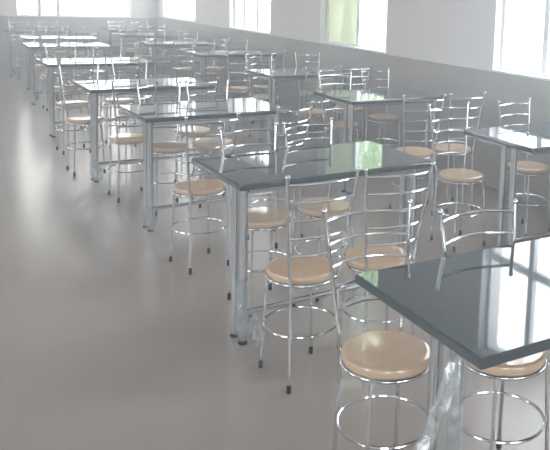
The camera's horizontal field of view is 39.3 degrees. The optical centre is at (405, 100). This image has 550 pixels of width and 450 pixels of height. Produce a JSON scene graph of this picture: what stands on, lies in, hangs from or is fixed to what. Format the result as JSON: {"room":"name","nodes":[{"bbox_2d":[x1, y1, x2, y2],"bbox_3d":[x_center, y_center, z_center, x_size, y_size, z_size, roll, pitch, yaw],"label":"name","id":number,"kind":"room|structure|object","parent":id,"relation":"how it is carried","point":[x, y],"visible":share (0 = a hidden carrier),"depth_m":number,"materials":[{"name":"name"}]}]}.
{"room":"eatery","nodes":[
{"label":"eatery","id":0,"kind":"room"},
{"bbox_2d":[0,0,156,17],"bbox_3d":[-8.118,-2.259,13.014,7.840,3.400,0.220,-3,9,-33],"label":"wall","id":1,"kind":"structure","parent":0,"point":[138,8],"depth_m":14.79,"materials":[{"name":"white paint"}]},
{"bbox_2d":[16,0,130,17],"bbox_3d":[-6.230,-2.604,14.112,2.010,2.077,0.139,-3,9,-33],"label":"window","id":2,"kind":"structure","parent":1,"relation":"in","point":[38,1],"depth_m":14.09,"materials":[{"name":"grey"}]},
{"bbox_2d":[0,16,156,66],"bbox_3d":[-8.108,-1.020,13.083,7.385,0.930,0.015,-3,9,-33],"label":"trim","id":3,"kind":"structure","parent":1,"relation":"attached to","point":[93,25],"depth_m":14.22,"materials":[{"name":"paint"}]},
{"bbox_2d":[0,65,549,449],"bbox_3d":[-3.158,0.771,5.533,7.840,0.150,18.830,-3,9,-33],"label":"floor","id":4,"kind":"structure","parent":0,"point":[107,342],"depth_m":3.60,"materials":[{"name":"concrete"}]},
{"bbox_2d":[8,20,28,73],"bbox_3d":[-6.617,-0.918,12.895,0.330,0.895,0.359,-3,10,-33],"label":"dining chair","id":5,"kind":"object","parent":4,"relation":"on","point":[14,47],"visible":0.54,"depth_m":12.88,"materials":[{"name":"silver metal"}]},
{"bbox_2d":[14,24,36,79],"bbox_3d":[-6.092,-0.780,12.048,0.330,0.895,0.359,-2,9,-30],"label":"dining chair","id":6,"kind":"object","parent":4,"relation":"on","point":[18,51],"visible":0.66,"depth_m":11.94,"materials":[{"name":"silver metal"}]},
{"bbox_2d":[24,26,48,82],"bbox_3d":[-5.612,-0.681,11.476,0.330,0.895,0.359,-5,10,-40],"label":"dining chair","id":7,"kind":"object","parent":4,"relation":"on","point":[24,26],"visible":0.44,"depth_m":11.46,"materials":[{"name":"silver metal"}]},
{"bbox_2d":[2,29,72,76],"bbox_3d":[-6.241,-0.813,12.751,1.000,0.755,0.620,-3,10,-34],"label":"dining table","id":8,"kind":"object","parent":4,"relation":"on","point":[9,31],"visible":0.7,"depth_m":12.41,"materials":[{"name":"stone"}]},
{"bbox_2d":[32,32,58,99],"bbox_3d":[-4.867,-0.469,10.158,0.330,0.895,0.359,-2,9,-25],"label":"dining chair","id":9,"kind":"object","parent":4,"relation":"on","point":[37,65],"visible":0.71,"depth_m":10.14,"materials":[{"name":"silver metal"}]},
{"bbox_2d":[37,20,57,70],"bbox_3d":[-6.234,-0.933,13.107,0.330,0.895,0.359,-2,9,-28],"label":"dining chair","id":10,"kind":"object","parent":4,"relation":"on","point":[37,20],"visible":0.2,"depth_m":13.17,"materials":[{"name":"silver metal"}]},
{"bbox_2d":[38,31,63,91],"bbox_3d":[-5.017,-0.540,10.626,0.330,0.895,0.359,-2,9,-27],"label":"dining chair","id":11,"kind":"object","parent":4,"relation":"on","point":[38,31],"visible":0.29,"depth_m":10.50,"materials":[{"name":"silver metal"}]},
{"bbox_2d":[41,38,70,110],"bbox_3d":[-4.350,-0.330,9.307,0.330,0.895,0.359,-3,10,-35],"label":"dining chair","id":12,"kind":"object","parent":4,"relation":"on","point":[45,73],"visible":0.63,"depth_m":9.21,"materials":[{"name":"silver metal"}]},
{"bbox_2d":[18,36,96,89],"bbox_3d":[-5.242,-0.578,11.338,1.000,0.755,0.620,-3,10,-34],"label":"dining table","id":13,"kind":"object","parent":4,"relation":"on","point":[27,39],"visible":0.63,"depth_m":11.01,"materials":[{"name":"metal"}]},
{"bbox_2d":[49,25,70,79],"bbox_3d":[-5.641,-0.785,12.211,0.330,0.895,0.359,-3,10,-34],"label":"dining chair","id":14,"kind":"object","parent":4,"relation":"on","point":[49,25],"visible":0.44,"depth_m":12.10,"materials":[{"name":"silver metal"}]},
{"bbox_2d":[44,45,81,128],"bbox_3d":[-3.699,-0.143,8.150,0.330,0.895,0.359,-4,10,-38],"label":"dining chair","id":15,"kind":"object","parent":4,"relation":"on","point":[57,87],"visible":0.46,"depth_m":8.12,"materials":[{"name":"silver metal"}]},
{"bbox_2d":[21,43,111,104],"bbox_3d":[-4.524,-0.368,10.033,1.000,0.755,0.620,-3,10,-34],"label":"dining table","id":16,"kind":"object","parent":4,"relation":"on","point":[33,47],"visible":0.62,"depth_m":9.73,"materials":[{"name":"metal"}]},
{"bbox_2d":[61,26,84,83],"bbox_3d":[-5.176,-0.700,11.725,0.330,0.895,0.359,-2,9,-29],"label":"dining chair","id":17,"kind":"object","parent":4,"relation":"on","point":[61,26],"visible":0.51,"depth_m":11.74,"materials":[{"name":"silver metal"}]},
{"bbox_2d":[55,58,94,154],"bbox_3d":[-3.097,0.041,6.994,0.330,0.895,0.359,-4,10,-36],"label":"dining chair","id":18,"kind":"object","parent":4,"relation":"on","point":[61,105],"visible":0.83,"depth_m":6.92,"materials":[{"name":"silver metal"}]},
{"bbox_2d":[65,32,90,98],"bbox_3d":[-4.520,-0.490,10.403,0.330,0.895,0.359,-2,9,-26],"label":"dining chair","id":19,"kind":"object","parent":4,"relation":"on","point":[70,80],"visible":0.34,"depth_m":10.47,"materials":[{"name":"silver metal"}]},
{"bbox_2d":[58,64,105,175],"bbox_3d":[-2.694,0.155,6.288,0.330,0.895,0.359,-4,10,-36],"label":"dining chair","id":20,"kind":"object","parent":4,"relation":"on","point":[75,120],"visible":0.81,"depth_m":6.27,"materials":[{"name":"silver metal"}]},
{"bbox_2d":[75,31,98,90],"bbox_3d":[-4.656,-0.564,10.896,0.330,0.895,0.359,-4,10,-40],"label":"dining chair","id":21,"kind":"object","parent":4,"relation":"on","point":[75,31],"visible":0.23,"depth_m":10.80,"materials":[{"name":"silver metal"}]},
{"bbox_2d":[36,57,153,136],"bbox_3d":[-3.332,-0.049,8.080,1.060,0.755,0.620,-4,10,-36],"label":"dining table","id":22,"kind":"object","parent":4,"relation":"on","point":[51,64],"visible":0.68,"depth_m":7.81,"materials":[{"name":"metal"}]},
{"bbox_2d":[83,38,110,106],"bbox_3d":[-3.961,-0.357,9.605,0.330,0.895,0.359,-3,9,-31],"label":"dining chair","id":23,"kind":"object","parent":4,"relation":"on","point":[88,73],"visible":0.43,"depth_m":9.50,"materials":[{"name":"silver metal"}]},
{"bbox_2d":[91,44,123,124],"bbox_3d":[-3.330,-0.169,8.434,0.330,0.895,0.359,-2,9,-29],"label":"dining chair","id":24,"kind":"object","parent":4,"relation":"on","point":[101,103],"visible":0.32,"depth_m":8.48,"materials":[{"name":"silver metal"}]},
{"bbox_2d":[107,20,126,57],"bbox_3d":[-5.462,-1.068,14.284,0.330,0.895,0.359,-4,10,-38],"label":"dining chair","id":25,"kind":"object","parent":4,"relation":"on","point":[113,44],"visible":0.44,"depth_m":14.17,"materials":[{"name":"silver metal"}]},
{"bbox_2d":[104,56,140,147],"bbox_3d":[-2.786,0.005,7.335,0.330,0.895,0.359,-2,9,-30],"label":"dining chair","id":26,"kind":"object","parent":4,"relation":"on","point":[109,100],"visible":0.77,"depth_m":7.25,"materials":[{"name":"silver metal"}]},
{"bbox_2d":[117,24,139,76],"bbox_3d":[-4.760,-0.851,12.924,0.330,0.895,0.359,-4,10,-36],"label":"dining chair","id":27,"kind":"object","parent":4,"relation":"on","point":[134,50],"visible":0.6,"depth_m":12.95,"materials":[{"name":"silver metal"}]},
{"bbox_2d":[101,28,162,70],"bbox_3d":[-5.126,-0.961,14.114,1.000,0.755,0.620,-3,10,-34],"label":"dining table","id":28,"kind":"object","parent":4,"relation":"on","point":[110,30],"visible":0.56,"depth_m":13.88,"materials":[{"name":"stone"}]},
{"bbox_2d":[111,60,153,160],"bbox_3d":[-2.457,0.094,6.794,0.330,0.895,0.359,-3,10,-35],"label":"dining chair","id":29,"kind":"object","parent":4,"relation":"on","point":[119,111],"visible":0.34,"depth_m":6.80,"materials":[{"name":"silver metal"}]},
{"bbox_2d":[108,80,157,202],"bbox_3d":[-2.035,0.284,5.545,0.330,0.895,0.359,-4,10,-36],"label":"dining chair","id":30,"kind":"object","parent":4,"relation":"on","point":[130,138],"visible":0.7,"depth_m":5.45,"materials":[{"name":"silver metal"}]},
{"bbox_2d":[124,24,143,74],"bbox_3d":[-4.860,-0.915,13.356,0.330,0.895,0.359,-3,9,-32],"label":"dining chair","id":31,"kind":"object","parent":4,"relation":"on","point":[124,24],"visible":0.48,"depth_m":13.26,"materials":[{"name":"silver metal"}]},
{"bbox_2d":[130,20,149,55],"bbox_3d":[-5.106,-1.083,14.492,0.330,0.895,0.359,-3,10,-35],"label":"dining chair","id":32,"kind":"object","parent":4,"relation":"on","point":[138,44],"visible":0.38,"depth_m":14.46,"materials":[{"name":"silver metal"}]},
{"bbox_2d":[74,78,213,181],"bbox_3d":[-2.220,0.230,6.385,1.003,0.755,0.600,-3,10,-35],"label":"dining table","id":33,"kind":"object","parent":4,"relation":"on","point":[96,88],"visible":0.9,"depth_m":6.10,"materials":[{"name":"stone"}]},
{"bbox_2d":[135,28,156,78],"bbox_3d":[-4.200,-0.712,12.085,0.330,0.895,0.359,-2,9,-25],"label":"dining chair","id":34,"kind":"object","parent":4,"relation":"on","point":[136,55],"visible":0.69,"depth_m":11.97,"materials":[{"name":"silver metal"}]},
{"bbox_2d":[114,33,182,79],"bbox_3d":[-4.372,-0.745,12.774,1.000,0.755,0.620,-3,10,-34],"label":"dining table","id":35,"kind":"object","parent":4,"relation":"on","point":[124,36],"visible":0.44,"depth_m":12.53,"materials":[{"name":"metal"}]},
{"bbox_2d":[146,24,165,69],"bbox_3d":[-4.547,-0.936,13.591,0.330,0.895,0.359,-4,10,-36],"label":"dining chair","id":36,"kind":"object","parent":4,"relation":"on","point":[148,24],"visible":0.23,"depth_m":13.52,"materials":[{"name":"silver metal"}]},
{"bbox_2d":[144,31,169,78],"bbox_3d":[-3.707,-0.580,11.272,0.330,0.895,0.359,-5,10,-40],"label":"dining chair","id":37,"kind":"object","parent":4,"relation":"on","point":[163,61],"visible":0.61,"depth_m":11.27,"materials":[{"name":"silver metal"}]},
{"bbox_2d":[147,25,166,74],"bbox_3d":[-4.346,-0.870,13.173,0.330,0.895,0.359,-3,9,-32],"label":"dining chair","id":38,"kind":"object","parent":4,"relation":"on","point":[157,50],"visible":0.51,"depth_m":13.17,"materials":[{"name":"silver metal"}]},
{"bbox_2d":[135,81,188,215],"bbox_3d":[-1.703,0.328,5.323,0.330,0.895,0.359,-4,10,-36],"label":"dining chair","id":39,"kind":"object","parent":4,"relation":"on","point":[163,147],"visible":0.6,"depth_m":5.29,"materials":[{"name":"silver metal"}]},
{"bbox_2d":[167,29,188,77],"bbox_3d":[-3.747,-0.722,12.279,0.330,0.895,0.359,-3,10,-34],"label":"dining chair","id":40,"kind":"object","parent":4,"relation":"on","point":[171,55],"visible":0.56,"depth_m":12.17,"materials":[{"name":"silver metal"}]},
{"bbox_2d":[141,41,222,94],"bbox_3d":[-3.322,-0.475,11.135,1.020,0.755,0.620,-3,10,-34],"label":"dining table","id":41,"kind":"object","parent":4,"relation":"on","point":[154,44],"visible":0.46,"depth_m":10.88,"materials":[{"name":"metal"}]},
{"bbox_2d":[171,37,196,101],"bbox_3d":[-3.077,-0.429,10.366,0.330,0.895,0.359,-2,9,-29],"label":"dining chair","id":42,"kind":"object","parent":4,"relation":"on","point":[177,69],"visible":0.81,"depth_m":10.26,"materials":[{"name":"silver metal"}]},
{"bbox_2d":[178,32,199,79],"bbox_3d":[-3.286,-0.597,11.507,0.330,0.895,0.359,-4,10,-37],"label":"dining chair","id":43,"kind":"object","parent":4,"relation":"on","point":[196,60],"visible":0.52,"depth_m":11.50,"materials":[{"name":"silver metal"}]},
{"bbox_2d":[173,77,218,183],"bbox_3d":[-1.669,0.247,5.910,0.330,0.895,0.359,-2,9,-27],"label":"dining chair","id":44,"kind":"object","parent":4,"relation":"on","point":[198,130],"visible":0.59,"depth_m":5.82,"materials":[{"name":"silver metal"}]},
{"bbox_2d":[117,98,289,231],"bbox_3d":[-1.409,0.421,5.246,1.000,0.755,0.620,-4,10,-36],"label":"dining table","id":45,"kind":"object","parent":4,"relation":"on","point":[164,113],"visible":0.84,"depth_m":5.00,"materials":[{"name":"stone"}]},
{"bbox_2d":[169,112,239,274],"bbox_3d":[-1.156,0.500,4.245,0.330,0.895,0.359,-5,11,-41],"label":"dining chair","id":46,"kind":"object","parent":4,"relation":"on","point":[195,188],"visible":0.87,"depth_m":4.18,"materials":[{"name":"silver metal"}]},
{"bbox_2d":[191,39,217,100],"bbox_3d":[-2.633,-0.345,9.887,0.330,0.895,0.359,-2,9,-30],"label":"dining chair","id":47,"kind":"object","parent":4,"relation":"on","point":[212,74],"visible":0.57,"depth_m":9.89,"materials":[{"name":"silver metal"}]},
{"bbox_2d":[185,79,232,207],"bbox_3d":[-1.431,0.309,5.534,0.330,0.895,0.359,-2,9,-28],"label":"dining chair","id":48,"kind":"object","parent":4,"relation":"on","point":[205,142],"visible":0.64,"depth_m":5.52,"materials":[{"name":"silver metal"}]},
{"bbox_2d":[206,37,229,99],"bbox_3d":[-2.709,-0.454,10.644,0.330,0.895,0.359,-4,10,-39],"label":"dining chair","id":49,"kind":"object","parent":4,"relation":"on","point":[215,68],"visible":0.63,"depth_m":10.54,"materials":[{"name":"silver metal"}]},
{"bbox_2d":[186,50,275,102],"bbox_3d":[-2.270,-0.240,9.738,0.980,0.755,0.620,-3,10,-34],"label":"dining table","id":50,"kind":"object","parent":4,"relation":"on","point":[203,55],"visible":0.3,"depth_m":9.50,"materials":[{"name":"metal"}]},
{"bbox_2d":[224,39,250,98],"bbox_3d":[-2.250,-0.364,10.128,0.330,0.895,0.359,-2,9,-30],"label":"dining chair","id":51,"kind":"object","parent":4,"relation":"on","point":[232,73],"visible":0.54,"depth_m":10.12,"materials":[{"name":"silver metal"}]},
{"bbox_2d":[222,51,255,129],"bbox_3d":[-1.912,-0.127,8.521,0.330,0.895,0.359,-2,9,-30],"label":"dining chair","id":52,"kind":"object","parent":4,"relation":"on","point":[237,89],"visible":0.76,"depth_m":8.42,"materials":[{"name":"silver metal"}]},
{"bbox_2d":[218,122,295,316],"bbox_3d":[-0.733,0.583,3.768,0.330,0.895,0.359,-4,10,-37],"label":"dining chair","id":53,"kind":"object","parent":4,"relation":"on","point":[259,218],"visible":0.51,"depth_m":3.74,"materials":[{"name":"silver metal"}]},
{"bbox_2d":[245,54,280,141],"bbox_3d":[-1.503,-0.036,7.983,0.330,0.895,0.359,-4,10,-37],"label":"dining chair","id":54,"kind":"object","parent":4,"relation":"on","point":[263,97],"visible":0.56,"depth_m":7.96,"materials":[{"name":"silver metal"}]},
{"bbox_2d":[251,50,285,126],"bbox_3d":[-1.617,-0.150,8.769,0.330,0.895,0.359,-4,10,-37],"label":"dining chair","id":55,"kind":"object","parent":4,"relation":"on","point":[258,87],"visible":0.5,"depth_m":8.67,"materials":[{"name":"silver metal"}]},
{"bbox_2d":[248,101,313,248],"bbox_3d":[-0.800,0.448,4.716,0.359,0.895,0.330,8,10,34],"label":"dining chair","id":56,"kind":"object","parent":4,"relation":"on","point":[312,102],"visible":0.44,"depth_m":4.64,"materials":[{"name":"silver metal"}]},
{"bbox_2d":[246,67,350,148],"bbox_3d":[-1.115,0.075,7.798,0.900,0.755,0.640,-4,10,-36],"label":"dining table","id":57,"kind":"object","parent":4,"relation":"on","point":[278,74],"visible":0.52,"depth_m":7.59,"materials":[{"name":"stone"}]},
{"bbox_2d":[258,167,360,393],"bbox_3d":[-0.411,0.695,3.051,0.330,0.895,0.359,-4,10,-36],"label":"dining chair","id":58,"kind":"object","parent":4,"relation":"on","point":[290,269],"visible":0.94,"depth_m":2.97,"materials":[{"name":"silver metal"}]},
{"bbox_2d":[294,52,326,134],"bbox_3d":[-1.049,-0.082,8.440,0.330,0.895,0.359,-4,10,-36],"label":"dining chair","id":59,"kind":"object","parent":4,"relation":"on","point":[302,93],"visible":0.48,"depth_m":8.45,"materials":[{"name":"silver metal"}]},
{"bbox_2d":[191,141,432,344],"bbox_3d":[-0.464,0.666,3.747,1.030,0.755,0.590,-4,10,-36],"label":"dining table","id":60,"kind":"object","parent":4,"relation":"on","point":[251,172],"visible":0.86,"depth_m":3.52,"materials":[{"name":"stone"}]},
{"bbox_2d":[294,66,336,147],"bbox_3d":[-0.876,0.115,7.079,0.330,0.895,0.359,-4,10,-36],"label":"dining chair","id":61,"kind":"object","parent":4,"relation":"on","point":[317,112],"visible":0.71,"depth_m":6.99,"materials":[{"name":"silver metal"}]},
{"bbox_2d":[282,117,354,300],"bbox_3d":[-0.449,0.563,3.986,0.330,0.895,0.359,-5,11,-42],"label":"dining chair","id":62,"kind":"object","parent":4,"relation":"on","point":[337,207],"visible":0.56,"depth_m":3.96,"materials":[{"name":"silver metal"}]},
{"bbox_2d":[318,71,358,144],"bbox_3d":[-0.562,0.212,6.468,0.330,0.895,0.359,-2,9,-30],"label":"dining chair","id":63,"kind":"object","parent":4,"relation":"on","point":[337,125],"visible":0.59,"depth_m":6.46,"materials":[{"name":"silver metal"}]},
{"bbox_2d":[333,65,371,143],"bbox_3d":[-0.558,0.088,7.354,0.330,0.895,0.359,-2,9,-28],"label":"dining chair","id":64,"kind":"object","parent":4,"relation":"on","point":[356,109],"visible":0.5,"depth_m":7.26,"materials":[{"name":"silver metal"}]},
{"bbox_2d":[321,199,429,449],"bbox_3d":[-0.074,0.800,2.396,0.330,0.895,0.359,-2,9,-28],"label":"dining chair","id":65,"kind":"object","parent":4,"relation":"on","point":[382,354],"visible":0.91,"depth_m":2.38,"materials":[{"name":"beige laminate"}]},
{"bbox_2d":[313,87,446,194],"bbox_3d":[-0.227,0.318,6.304,0.930,0.755,0.620,-4,10,-36],"label":"dining table","id":66,"kind":"object","parent":4,"relation":"on","point":[353,98],"visible":0.65,"depth_m":6.11,"materials":[{"name":"stone"}]},
{"bbox_2d":[360,67,399,146],"bbox_3d":[-0.220,0.158,6.947,0.330,0.895,0.359,-4,10,-36],"label":"dining chair","id":67,"kind":"object","parent":4,"relation":"on","point":[380,118],"visible":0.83,"depth_m":6.92,"materials":[{"name":"silver metal"}]},
{"bbox_2d":[340,162,434,334],"bbox_3d":[-0.106,0.684,3.217,0.330,0.895,0.359,-2,9,-29],"label":"dining chair","id":68,"kind":"object","parent":4,"relation":"on","point":[368,264],"visible":0.69,"depth_m":3.13,"materials":[{"name":"silver metal"}]},
{"bbox_2d":[389,94,445,215],"bbox_3d":[0.064,0.382,5.423,0.330,0.895,0.359,-1,9,-21],"label":"dining chair","id":69,"kind":"object","parent":4,"relation":"on","point":[422,152],"visible":0.72,"depth_m":5.34,"materials":[{"name":"silver metal"}]},
{"bbox_2d":[355,237,549,449],"bbox_3d":[0.362,0.907,2.252,1.168,0.755,0.600,-3,9,-33],"label":"dining table","id":70,"kind":"object","parent":4,"relation":"on","point":[490,307],"visible":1,"depth_m":2.01,"materials":[{"name":"stone"}]},
{"bbox_2d":[426,92,485,212],"bbox_3d":[0.359,0.369,5.600,0.330,0.895,0.359,-3,9,-33],"label":"dining chair","id":71,"kind":"object","parent":4,"relation":"on","point":[443,147],"visible":0.74,"depth_m":5.51,"materials":[{"name":"silver metal"}]},
{"bbox_2d":[428,102,485,251],"bbox_3d":[0.338,0.478,4.809,0.330,0.895,0.359,-3,9,-33],"label":"dining chair","id":72,"kind":"object","parent":4,"relation":"on","point":[465,176],"visible":0.96,"depth_m":4.80,"materials":[{"name":"silver metal"}]},
{"bbox_2d":[437,199,548,449],"bbox_3d":[0.297,0.807,2.446,0.330,0.895,0.359,-3,9,-31],"label":"dining chair","id":73,"kind":"object","parent":4,"relation":"on","point":[531,363],"visible":0.54,"depth_m":2.38,"materials":[{"name":"silver metal"}]},
{"bbox_2d":[463,122,549,246],"bbox_3d":[0.914,0.578,4.760,0.960,0.755,0.620,-3,10,-34],"label":"dining table","id":74,"kind":"object","parent":4,"relation":"on","point":[531,139],"visible":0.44,"depth_m":4.48,"materials":[{"name":"stone"}]},
{"bbox_2d":[497,98,549,236],"bbox_3d":[0.815,0.454,5.116,0.330,0.895,0.359,-4,10,-38],"label":"dining chair","id":75,"kind":"object","parent":4,"relation":"on","point":[530,168],"visible":0.7,"depth_m":5.07,"materials":[{"name":"silver metal"}]},
{"bbox_2d":[157,0,516,72],"bbox_3d":[0.112,-1.150,7.345,0.220,3.400,18.390,-3,9,-33],"label":"wall","id":76,"kind":"structure","parent":0,"point":[463,33],"depth_m":7.09,"materials":[{"name":"white paint"}]},
{"bbox_2d":[162,0,194,21],"bbox_3d":[-4.110,-2.490,13.699,0.139,2.027,2.030,-3,9,-33],"label":"window","id":77,"kind":"structure","parent":76,"relation":"in","point":[172,16],"depth_m":14.18,"materials":[{"name":"white paint"}]},
{"bbox_2d":[228,0,269,34],"bbox_3d":[-2.203,-1.744,10.805,0.156,1.497,1.600,-3,9,-33],"label":"window","id":78,"kind":"structure","parent":76,"relation":"in","point":[245,2],"depth_m":11.04,"materials":[{"name":"white paint"}]},
{"bbox_2d":[318,0,385,53],"bbox_3d":[-0.533,-1.710,8.194,0.139,2.277,1.510,-3,9,-33],"label":"window","id":79,"kind":"structure","parent":76,"relation":"in","point":[344,18],"depth_m":8.56,"materials":[{"name":"white paint"}]},
{"bbox_2d":[156,16,549,207],"bbox_3d":[-0.033,0.057,7.450,0.015,0.970,18.390,-3,9,-33],"label":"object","id":80,"kind":"structure","parent":76,"relation":"attached to","point":[428,76],"depth_m":7.32,"materials":[{"name":"paint"}]},
{"bbox_2d":[491,0,549,80],"bbox_3d":[1.204,-1.145,5.533,0.139,2.027,1.480,-3,9,-33],"label":"window","id":81,"kind":"structure","parent":76,"relation":"in","point":[545,65],"depth_m":5.94,"materials":[{"name":"white paint"}]},
{"label":"outside","id":82,"kind":"structure","parent":0,"visible":0},
{"bbox_2d":[17,0,543,72],"bbox_3d":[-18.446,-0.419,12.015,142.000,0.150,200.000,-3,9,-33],"label":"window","id":83,"kind":"structure","parent":82,"point":[529,30],"depth_m":49.91,"materials":[{"name":"grey"}]},
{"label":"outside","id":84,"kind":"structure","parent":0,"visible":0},
{"bbox_2d":[364,0,544,16],"bbox_3d":[116.058,-30.347,263.238,358.000,0.150,480.000,-3,9,-33],"label":"sky","id":85,"kind":"structure","parent":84,"point":[529,9],"depth_m":155.78,"materials":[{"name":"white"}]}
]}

